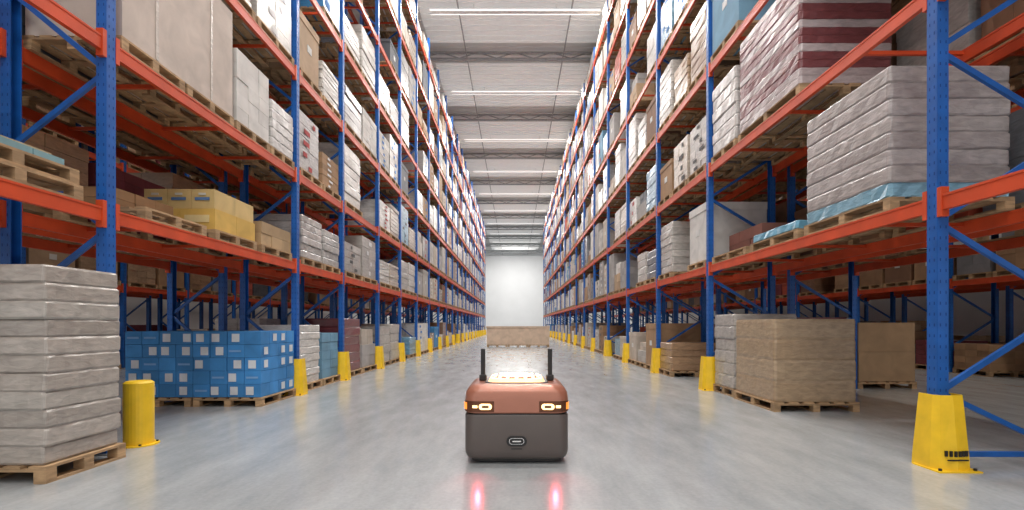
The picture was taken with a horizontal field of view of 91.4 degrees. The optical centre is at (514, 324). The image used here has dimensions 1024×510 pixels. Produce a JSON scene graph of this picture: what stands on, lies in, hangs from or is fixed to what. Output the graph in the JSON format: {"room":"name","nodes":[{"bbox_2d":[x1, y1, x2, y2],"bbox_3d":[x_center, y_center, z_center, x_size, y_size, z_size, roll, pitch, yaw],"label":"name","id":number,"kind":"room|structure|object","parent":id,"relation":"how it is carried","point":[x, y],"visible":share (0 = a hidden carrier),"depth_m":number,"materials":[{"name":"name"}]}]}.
{"room":"warehouse aisle","nodes":[
{"label":"warehouse aisle","id":0,"kind":"room"},
{"bbox_2d":[36,125,404,328],"bbox_3d":[-21.150,-6.800,45.500,0.300,16.200,115.000,0,0,0],"label":"wall","id":1,"kind":"structure","parent":0,"point":[138,317],"depth_m":32.56,"materials":[{"name":"grey paint"}]},
{"bbox_2d":[414,0,595,251],"bbox_3d":[0.000,-14.965,45.500,42.000,0.270,115.000,0,0,0],"label":"ceiling","id":2,"kind":"structure","parent":0,"point":[433,46],"depth_m":34.25,"materials":[{"name":"grey metal"}]},
{"bbox_2d":[418,0,604,249],"bbox_3d":[0.000,-14.787,51.000,9.000,0.075,93.400,0,0,0],"label":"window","id":3,"kind":"structure","parent":2,"relation":"attached to","point":[439,28],"depth_m":30.40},
{"bbox_2d":[430,0,592,254],"bbox_3d":[-0.004,-14.512,45.450,42.008,0.464,114.900,0,0,0],"label":"roof truss","id":4,"kind":"object","parent":2,"relation":"attached to","point":[466,52],"visible":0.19,"depth_m":34.98,"materials":[{"name":"metal"}]},
{"bbox_2d":[430,4,599,14],"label":"ceiling lamp","id":5,"kind":"object","parent":4,"relation":"attached to","point":[473,11],"depth_m":22.98,"materials":[{"name":"white plastic"}]},
{"bbox_2d":[452,87,577,94],"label":"ceiling lamp","id":6,"kind":"object","parent":4,"relation":"attached to","point":[484,92],"depth_m":30.98,"materials":[{"name":"white plastic"}]},
{"bbox_2d":[465,136,564,141],"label":"ceiling lamp","id":7,"kind":"object","parent":4,"relation":"attached to","point":[466,140],"depth_m":38.97,"materials":[{"name":"white plastic"}]},
{"bbox_2d":[473,171,556,172],"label":"ceiling lamp","id":8,"kind":"object","parent":4,"relation":"attached to","point":[473,171],"depth_m":46.82,"materials":[{"name":"white plastic"}]},
{"bbox_2d":[479,193,550,194],"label":"ceiling lamp","id":9,"kind":"object","parent":4,"relation":"attached to","point":[479,193],"depth_m":54.82,"materials":[{"name":"white plastic"}]},
{"bbox_2d":[0,331,1023,509],"bbox_3d":[0.000,1.400,45.500,42.000,0.200,115.000,0,0,0],"label":"floor","id":10,"kind":"structure","parent":0,"point":[392,437],"depth_m":5.14,"materials":[{"name":"concrete"}]},
{"bbox_2d":[0,264,125,483],"bbox_3d":[-4.425,0.400,4.500,1.190,1.800,0.840,0,0,0],"label":"pallet stack","id":11,"kind":"object","parent":10,"relation":"on","point":[60,404],"visible":1,"depth_m":4.21,"materials":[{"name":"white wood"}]},
{"bbox_2d":[123,380,159,448],"bbox_3d":[-4.100,0.954,5.450,0.380,0.692,0.380,0,0,0],"label":"bollard","id":12,"kind":"object","parent":10,"relation":"on","point":[138,395],"visible":0.88,"depth_m":5.34,"materials":[{"name":"yellow plastic"}]},
{"bbox_2d":[81,132,310,344],"bbox_3d":[-13.590,-3.487,25.750,1.050,9.575,50.020,0,0,0],"label":"packaged goods","id":13,"kind":"object","parent":10,"relation":"on","point":[83,146],"visible":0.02,"depth_m":18.10,"materials":[{"name":"brown cardboard"}]},
{"bbox_2d":[122,331,295,406],"bbox_3d":[-5.140,0.701,8.575,2.220,1.198,1.250,0,0,0],"label":"pallet stack","id":14,"kind":"object","parent":10,"relation":"on","point":[195,368],"visible":0.97,"depth_m":7.97,"materials":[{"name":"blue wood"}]},
{"bbox_2d":[26,105,397,368],"bbox_3d":[-12.230,-3.480,25.750,1.050,9.561,50.020,0,0,0],"label":"packaged goods","id":15,"kind":"object","parent":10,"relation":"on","point":[137,275],"visible":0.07,"depth_m":16.19,"materials":[{"name":"brown cardboard"}]},
{"bbox_2d":[22,90,426,368],"bbox_3d":[-12.230,-6.200,34.750,1.130,15.000,68.470,0,0,0],"label":"rack","id":16,"kind":"object","parent":10,"relation":"on","point":[124,289],"visible":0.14,"depth_m":17.84,"materials":[{"name":"metal"}]},
{"bbox_2d":[42,123,414,351],"bbox_3d":[-13.590,-6.200,34.750,1.130,15.000,68.470,0,0,0],"label":"rack","id":17,"kind":"object","parent":10,"relation":"on","point":[148,297],"visible":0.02,"depth_m":20.84,"materials":[{"name":"metal"}]},
{"bbox_2d":[22,2,447,330],"bbox_3d":[-5.970,-6.093,34.750,1.050,14.786,68.020,0,0,0],"label":"packaged goods","id":18,"kind":"object","parent":10,"relation":"on","point":[77,158],"visible":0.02,"depth_m":7.26,"materials":[{"name":"brown cardboard"}]},
{"bbox_2d":[0,0,484,455],"bbox_3d":[-4.610,-6.200,34.750,1.130,15.000,68.470,0,0,0],"label":"rack","id":19,"kind":"object","parent":10,"relation":"on","point":[106,214],"visible":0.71,"depth_m":8.47,"materials":[{"name":"metal"}]},
{"bbox_2d":[0,135,82,200],"bbox_3d":[-4.615,-1.392,4.150,1.030,0.438,1.200,0,0,0],"label":"wooden pallet","id":20,"kind":"object","parent":19,"relation":"on","point":[20,162],"visible":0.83,"depth_m":4.39,"materials":[{"name":"brown wood"}]},
{"bbox_2d":[22,0,233,126],"bbox_3d":[-4.610,-3.702,6.240,1.040,1.658,2.080,0,0,0],"label":"boxes","id":21,"kind":"object","parent":19,"relation":"on","point":[188,43],"visible":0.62,"depth_m":6.10,"materials":[{"name":"beige cardboard"}]},
{"bbox_2d":[53,186,206,236],"bbox_3d":[-4.615,-1.362,6.100,1.030,0.378,1.100,0,0,0],"label":"wooden pallet","id":22,"kind":"object","parent":19,"relation":"on","point":[130,203],"visible":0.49,"depth_m":5.89,"materials":[{"name":"brown wood"}]},
{"bbox_2d":[141,189,256,250],"bbox_3d":[-4.615,-1.522,7.400,1.030,0.698,1.100,0,0,0],"label":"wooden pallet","id":23,"kind":"object","parent":19,"relation":"on","point":[228,219],"visible":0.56,"depth_m":6.89,"materials":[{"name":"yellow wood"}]},
{"bbox_2d":[170,48,269,152],"bbox_3d":[-4.610,-3.482,7.850,1.040,1.218,1.000,0,0,0],"label":"wooden pallet","id":24,"kind":"object","parent":19,"relation":"on","point":[250,86],"visible":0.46,"depth_m":7.80,"materials":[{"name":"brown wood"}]},
{"bbox_2d":[198,221,291,260],"bbox_3d":[-4.615,-1.432,8.650,1.030,0.518,1.100,0,0,0],"label":"pallet stack","id":25,"kind":"object","parent":19,"relation":"on","point":[270,239],"visible":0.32,"depth_m":8.53,"materials":[{"name":"beige cardboard"}]},
{"bbox_2d":[211,99,294,169],"bbox_3d":[-4.609,-3.348,8.840,1.042,0.950,0.880,0,0,0],"label":"wooden pallet","id":26,"kind":"object","parent":19,"relation":"on","point":[280,122],"visible":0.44,"depth_m":8.79,"materials":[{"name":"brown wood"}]},
{"bbox_2d":[249,214,340,274],"bbox_3d":[-4.615,-1.663,10.700,1.030,0.980,2.100,0,0,0],"label":"pallet stack","id":27,"kind":"object","parent":19,"relation":"on","point":[318,247],"visible":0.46,"depth_m":10.18,"materials":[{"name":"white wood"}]},
{"bbox_2d":[22,5,475,330],"bbox_3d":[-5.970,-6.200,34.750,1.130,15.000,68.470,0,0,0],"label":"rack","id":28,"kind":"object","parent":10,"relation":"on","point":[36,81],"visible":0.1,"depth_m":8.96,"materials":[{"name":"blue paint"}]},
{"bbox_2d":[281,358,307,395],"bbox_3d":[-4.110,0.965,9.334,0.380,0.670,0.332,0,0,0],"label":"guard","id":29,"kind":"object","parent":10,"relation":"on","point":[300,377],"visible":0.69,"depth_m":9.27,"materials":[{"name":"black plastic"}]},
{"bbox_2d":[334,351,350,380],"bbox_3d":[-4.110,0.965,11.834,0.380,0.670,0.332,0,0,0],"label":"guard","id":30,"kind":"object","parent":10,"relation":"on","point":[343,357],"visible":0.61,"depth_m":11.75,"materials":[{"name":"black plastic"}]},
{"bbox_2d":[221,0,484,390],"bbox_3d":[-4.612,-6.088,36.975,1.058,14.776,63.570,0,0,0],"label":"packaged goods","id":31,"kind":"object","parent":10,"relation":"on","point":[319,350],"visible":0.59,"depth_m":14.21,"materials":[{"name":"white plastic"}]},
{"bbox_2d":[371,346,384,368],"bbox_3d":[-4.110,0.965,14.934,0.380,0.670,0.332,0,0,0],"label":"guard","id":32,"kind":"object","parent":10,"relation":"on","point":[379,353],"visible":0.69,"depth_m":14.85,"materials":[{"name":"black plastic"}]},
{"bbox_2d":[396,343,405,361],"bbox_3d":[-4.110,0.965,17.834,0.380,0.670,0.332,0,0,0],"label":"guard","id":33,"kind":"object","parent":10,"relation":"on","point":[402,357],"visible":0.55,"depth_m":17.75,"materials":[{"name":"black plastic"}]},
{"bbox_2d":[416,340,420,355],"bbox_3d":[-4.110,0.965,20.834,0.380,0.670,0.332,0,0,0],"label":"guard","id":34,"kind":"object","parent":10,"relation":"on","point":[418,345],"visible":0.52,"depth_m":20.75,"materials":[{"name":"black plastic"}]},
{"bbox_2d":[428,338,432,351],"bbox_3d":[-4.110,0.965,23.834,0.380,0.670,0.332,0,0,0],"label":"guard","id":35,"kind":"object","parent":10,"relation":"on","point":[430,345],"visible":0.57,"depth_m":23.75,"materials":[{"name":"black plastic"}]},
{"bbox_2d":[438,337,441,348],"bbox_3d":[-4.110,0.965,26.834,0.380,0.670,0.332,0,0,0],"label":"guard","id":36,"kind":"object","parent":10,"relation":"on","point":[439,338],"visible":0.5,"depth_m":26.75,"materials":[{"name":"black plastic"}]},
{"bbox_2d":[446,336,449,346],"bbox_3d":[-4.110,0.965,29.834,0.380,0.670,0.332,0,0,0],"label":"guard","id":37,"kind":"object","parent":10,"relation":"on","point":[447,337],"visible":0.56,"depth_m":29.75,"materials":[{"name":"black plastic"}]},
{"bbox_2d":[455,334,459,342],"bbox_3d":[-4.110,0.965,35.834,0.380,0.670,0.332,0,0,0],"label":"guard","id":38,"kind":"object","parent":10,"relation":"on","point":[457,338],"visible":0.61,"depth_m":35.74,"materials":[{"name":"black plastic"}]},
{"bbox_2d":[464,348,568,460],"bbox_3d":[0.015,0.767,5.031,0.993,1.065,0.818,0,0,0],"label":"robot","id":39,"kind":"object","parent":10,"relation":"on","point":[516,416],"visible":1,"depth_m":4.64,"materials":[{"name":"black plastic"}]},
{"bbox_2d":[485,377,547,382],"bbox_3d":[0.015,0.553,5.040,0.620,0.010,0.580,0,0,0],"label":"light","id":40,"kind":"object","parent":39,"relation":"on","point":[487,379],"depth_m":4.79,"materials":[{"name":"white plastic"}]},
{"bbox_2d":[486,326,549,346],"bbox_3d":[0.180,0.685,30.000,3.760,1.230,1.020,0,0,0],"label":"crate","id":41,"kind":"object","parent":10,"relation":"on","point":[497,336],"visible":0.98,"depth_m":29.52,"materials":[{"name":"brown cardboard"}]},
{"bbox_2d":[573,335,576,344],"bbox_3d":[3.910,0.965,31.934,0.380,0.670,0.332,0,0,0],"label":"guard","id":42,"kind":"object","parent":10,"relation":"on","point":[575,336],"visible":0.58,"depth_m":31.85,"materials":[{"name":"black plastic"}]},
{"bbox_2d":[581,336,584,347],"bbox_3d":[3.910,0.965,28.284,0.380,0.670,0.332,0,0,0],"label":"guard","id":43,"kind":"object","parent":10,"relation":"on","point":[582,337],"visible":0.56,"depth_m":28.20,"materials":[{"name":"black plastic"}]},
{"bbox_2d":[590,338,594,351],"bbox_3d":[3.910,0.965,24.634,0.380,0.670,0.332,0,0,0],"label":"guard","id":44,"kind":"object","parent":10,"relation":"on","point":[592,348],"visible":0.56,"depth_m":24.55,"materials":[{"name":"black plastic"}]},
{"bbox_2d":[603,340,612,355],"bbox_3d":[3.910,0.965,20.984,0.380,0.670,0.332,0,0,0],"label":"guard","id":45,"kind":"object","parent":10,"relation":"on","point":[607,343],"visible":0.94,"depth_m":20.89,"materials":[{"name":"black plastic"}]},
{"bbox_2d":[622,343,628,362],"bbox_3d":[3.910,0.965,17.334,0.380,0.670,0.332,0,0,0],"label":"guard","id":46,"kind":"object","parent":10,"relation":"on","point":[625,352],"visible":0.55,"depth_m":17.25,"materials":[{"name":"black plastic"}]},
{"bbox_2d":[650,348,663,372],"bbox_3d":[3.910,0.965,13.634,0.380,0.670,0.332,0,0,0],"label":"guard","id":47,"kind":"object","parent":10,"relation":"on","point":[656,352],"visible":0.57,"depth_m":13.55,"materials":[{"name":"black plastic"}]},
{"bbox_2d":[543,0,775,376],"bbox_3d":[4.550,-6.393,36.575,1.330,15.386,63.570,0,0,0],"label":"packaged goods","id":48,"kind":"object","parent":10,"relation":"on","point":[683,243],"visible":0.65,"depth_m":14.76,"materials":[{"name":"white cardboard"}]},
{"bbox_2d":[698,356,721,390],"bbox_3d":[3.910,0.965,10.014,0.380,0.670,0.332,0,0,0],"label":"guard","id":49,"kind":"object","parent":10,"relation":"on","point":[707,364],"visible":0.7,"depth_m":9.93,"materials":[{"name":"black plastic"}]},
{"bbox_2d":[713,314,796,396],"bbox_3d":[4.510,0.550,9.425,1.180,1.500,0.950,0,0,0],"label":"pallet stack","id":50,"kind":"object","parent":10,"relation":"on","point":[725,324],"visible":0.43,"depth_m":9.27,"materials":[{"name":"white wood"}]},
{"bbox_2d":[543,0,1023,456],"bbox_3d":[4.550,-6.200,33.850,1.410,15.000,69.470,0,0,0],"label":"rack","id":51,"kind":"object","parent":10,"relation":"on","point":[937,204],"visible":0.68,"depth_m":8.08,"materials":[{"name":"orange metal"}]},
{"bbox_2d":[711,65,806,165],"bbox_3d":[4.554,-3.898,9.400,1.309,1.450,1.100,0,0,0],"label":"pallet stack","id":52,"kind":"object","parent":51,"relation":"on","point":[726,96],"visible":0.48,"depth_m":9.29,"materials":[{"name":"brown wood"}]},
{"bbox_2d":[712,220,891,264],"bbox_3d":[4.550,-1.467,8.400,1.300,0.548,3.000,0,0,0],"label":"pallet","id":53,"kind":"object","parent":51,"relation":"on","point":[760,236],"visible":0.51,"depth_m":8.20,"materials":[{"name":"brown wood"}]},
{"bbox_2d":[738,0,891,143],"bbox_3d":[4.550,-4.023,7.800,1.300,1.700,1.900,0,0,0],"label":"pallet stack","id":54,"kind":"object","parent":51,"relation":"on","point":[795,42],"visible":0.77,"depth_m":7.02,"materials":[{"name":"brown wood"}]},
{"bbox_2d":[804,66,1014,236],"bbox_3d":[4.553,-1.953,5.975,1.307,1.520,1.550,0,0,0],"label":"pallet stack","id":55,"kind":"object","parent":51,"relation":"on","point":[867,152],"visible":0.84,"depth_m":5.24,"materials":[{"name":"white plastic"}]},
{"bbox_2d":[555,33,1023,389],"bbox_3d":[6.190,-6.200,33.850,1.410,15.000,69.470,0,0,0],"label":"rack","id":56,"kind":"object","parent":10,"relation":"on","point":[1013,47],"visible":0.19,"depth_m":10.02,"materials":[{"name":"blue paint"}]},
{"bbox_2d":[567,0,1023,342],"bbox_3d":[6.190,-6.383,34.200,1.330,15.365,68.320,0,0,0],"label":"packaged goods","id":57,"kind":"object","parent":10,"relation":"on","point":[912,36],"visible":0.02,"depth_m":6.58,"materials":[{"name":"brown cardboard"}]},
{"bbox_2d":[734,319,859,411],"bbox_3d":[4.510,0.605,8.160,1.280,1.390,1.380,0,0,0],"label":"pallet stack","id":58,"kind":"object","parent":10,"relation":"on","point":[800,363],"visible":1,"depth_m":7.50,"materials":[{"name":"beige cardboard"}]},
{"bbox_2d":[603,106,1023,372],"bbox_3d":[12.530,-6.200,33.850,1.410,15.000,69.470,0,0,0],"label":"rack","id":59,"kind":"object","parent":10,"relation":"on","point":[995,283],"visible":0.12,"depth_m":15.35,"materials":[{"name":"metal"}]},
{"bbox_2d":[623,285,1023,342],"bbox_3d":[14.170,-6.200,33.850,1.410,15.000,69.470,0,0,0],"label":"rack","id":60,"kind":"object","parent":10,"relation":"on","point":[1010,293],"visible":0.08,"depth_m":17.37,"materials":[{"name":"orange metal"}]},
{"bbox_2d":[847,290,1023,343],"bbox_3d":[14.170,-3.745,25.075,1.330,10.090,50.070,0,0,0],"label":"packaged goods","id":61,"kind":"object","parent":60,"relation":"on","point":[1002,339],"visible":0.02,"depth_m":15.42,"materials":[{"name":"brown cardboard"}]},
{"bbox_2d":[633,85,1023,376],"bbox_3d":[12.530,-3.783,25.075,1.330,10.167,50.070,0,0,0],"label":"packaged goods","id":62,"kind":"object","parent":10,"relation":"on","point":[966,353],"visible":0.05,"depth_m":14.48,"materials":[{"name":"brown cardboard"}]},
{"bbox_2d":[857,323,916,388],"bbox_3d":[7.600,0.626,10.750,1.200,1.348,1.100,0,0,0],"label":"pallet stack","id":63,"kind":"object","parent":10,"relation":"on","point":[885,351],"visible":0.63,"depth_m":10.22,"materials":[{"name":"brown cardboard"}]},
{"bbox_2d":[912,392,982,472],"bbox_3d":[3.910,0.965,4.544,0.380,0.670,0.332,0,0,0],"label":"guard","id":64,"kind":"object","parent":10,"relation":"on","point":[940,442],"visible":0.98,"depth_m":4.47,"materials":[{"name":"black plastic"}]},
{"bbox_2d":[414,253,615,330],"bbox_3d":[0.000,-6.800,103.130,42.000,16.200,0.340,0,0,0],"label":"wall","id":65,"kind":"structure","parent":0,"point":[513,292],"depth_m":103.00,"materials":[{"name":"white paint"}]},
{"bbox_2d":[617,233,1023,338],"bbox_3d":[21.150,-6.800,45.500,0.300,16.200,115.000,0,0,0],"label":"wall","id":66,"kind":"structure","parent":0,"point":[967,318],"depth_m":23.73,"materials":[{"name":"grey paint"}]}
]}

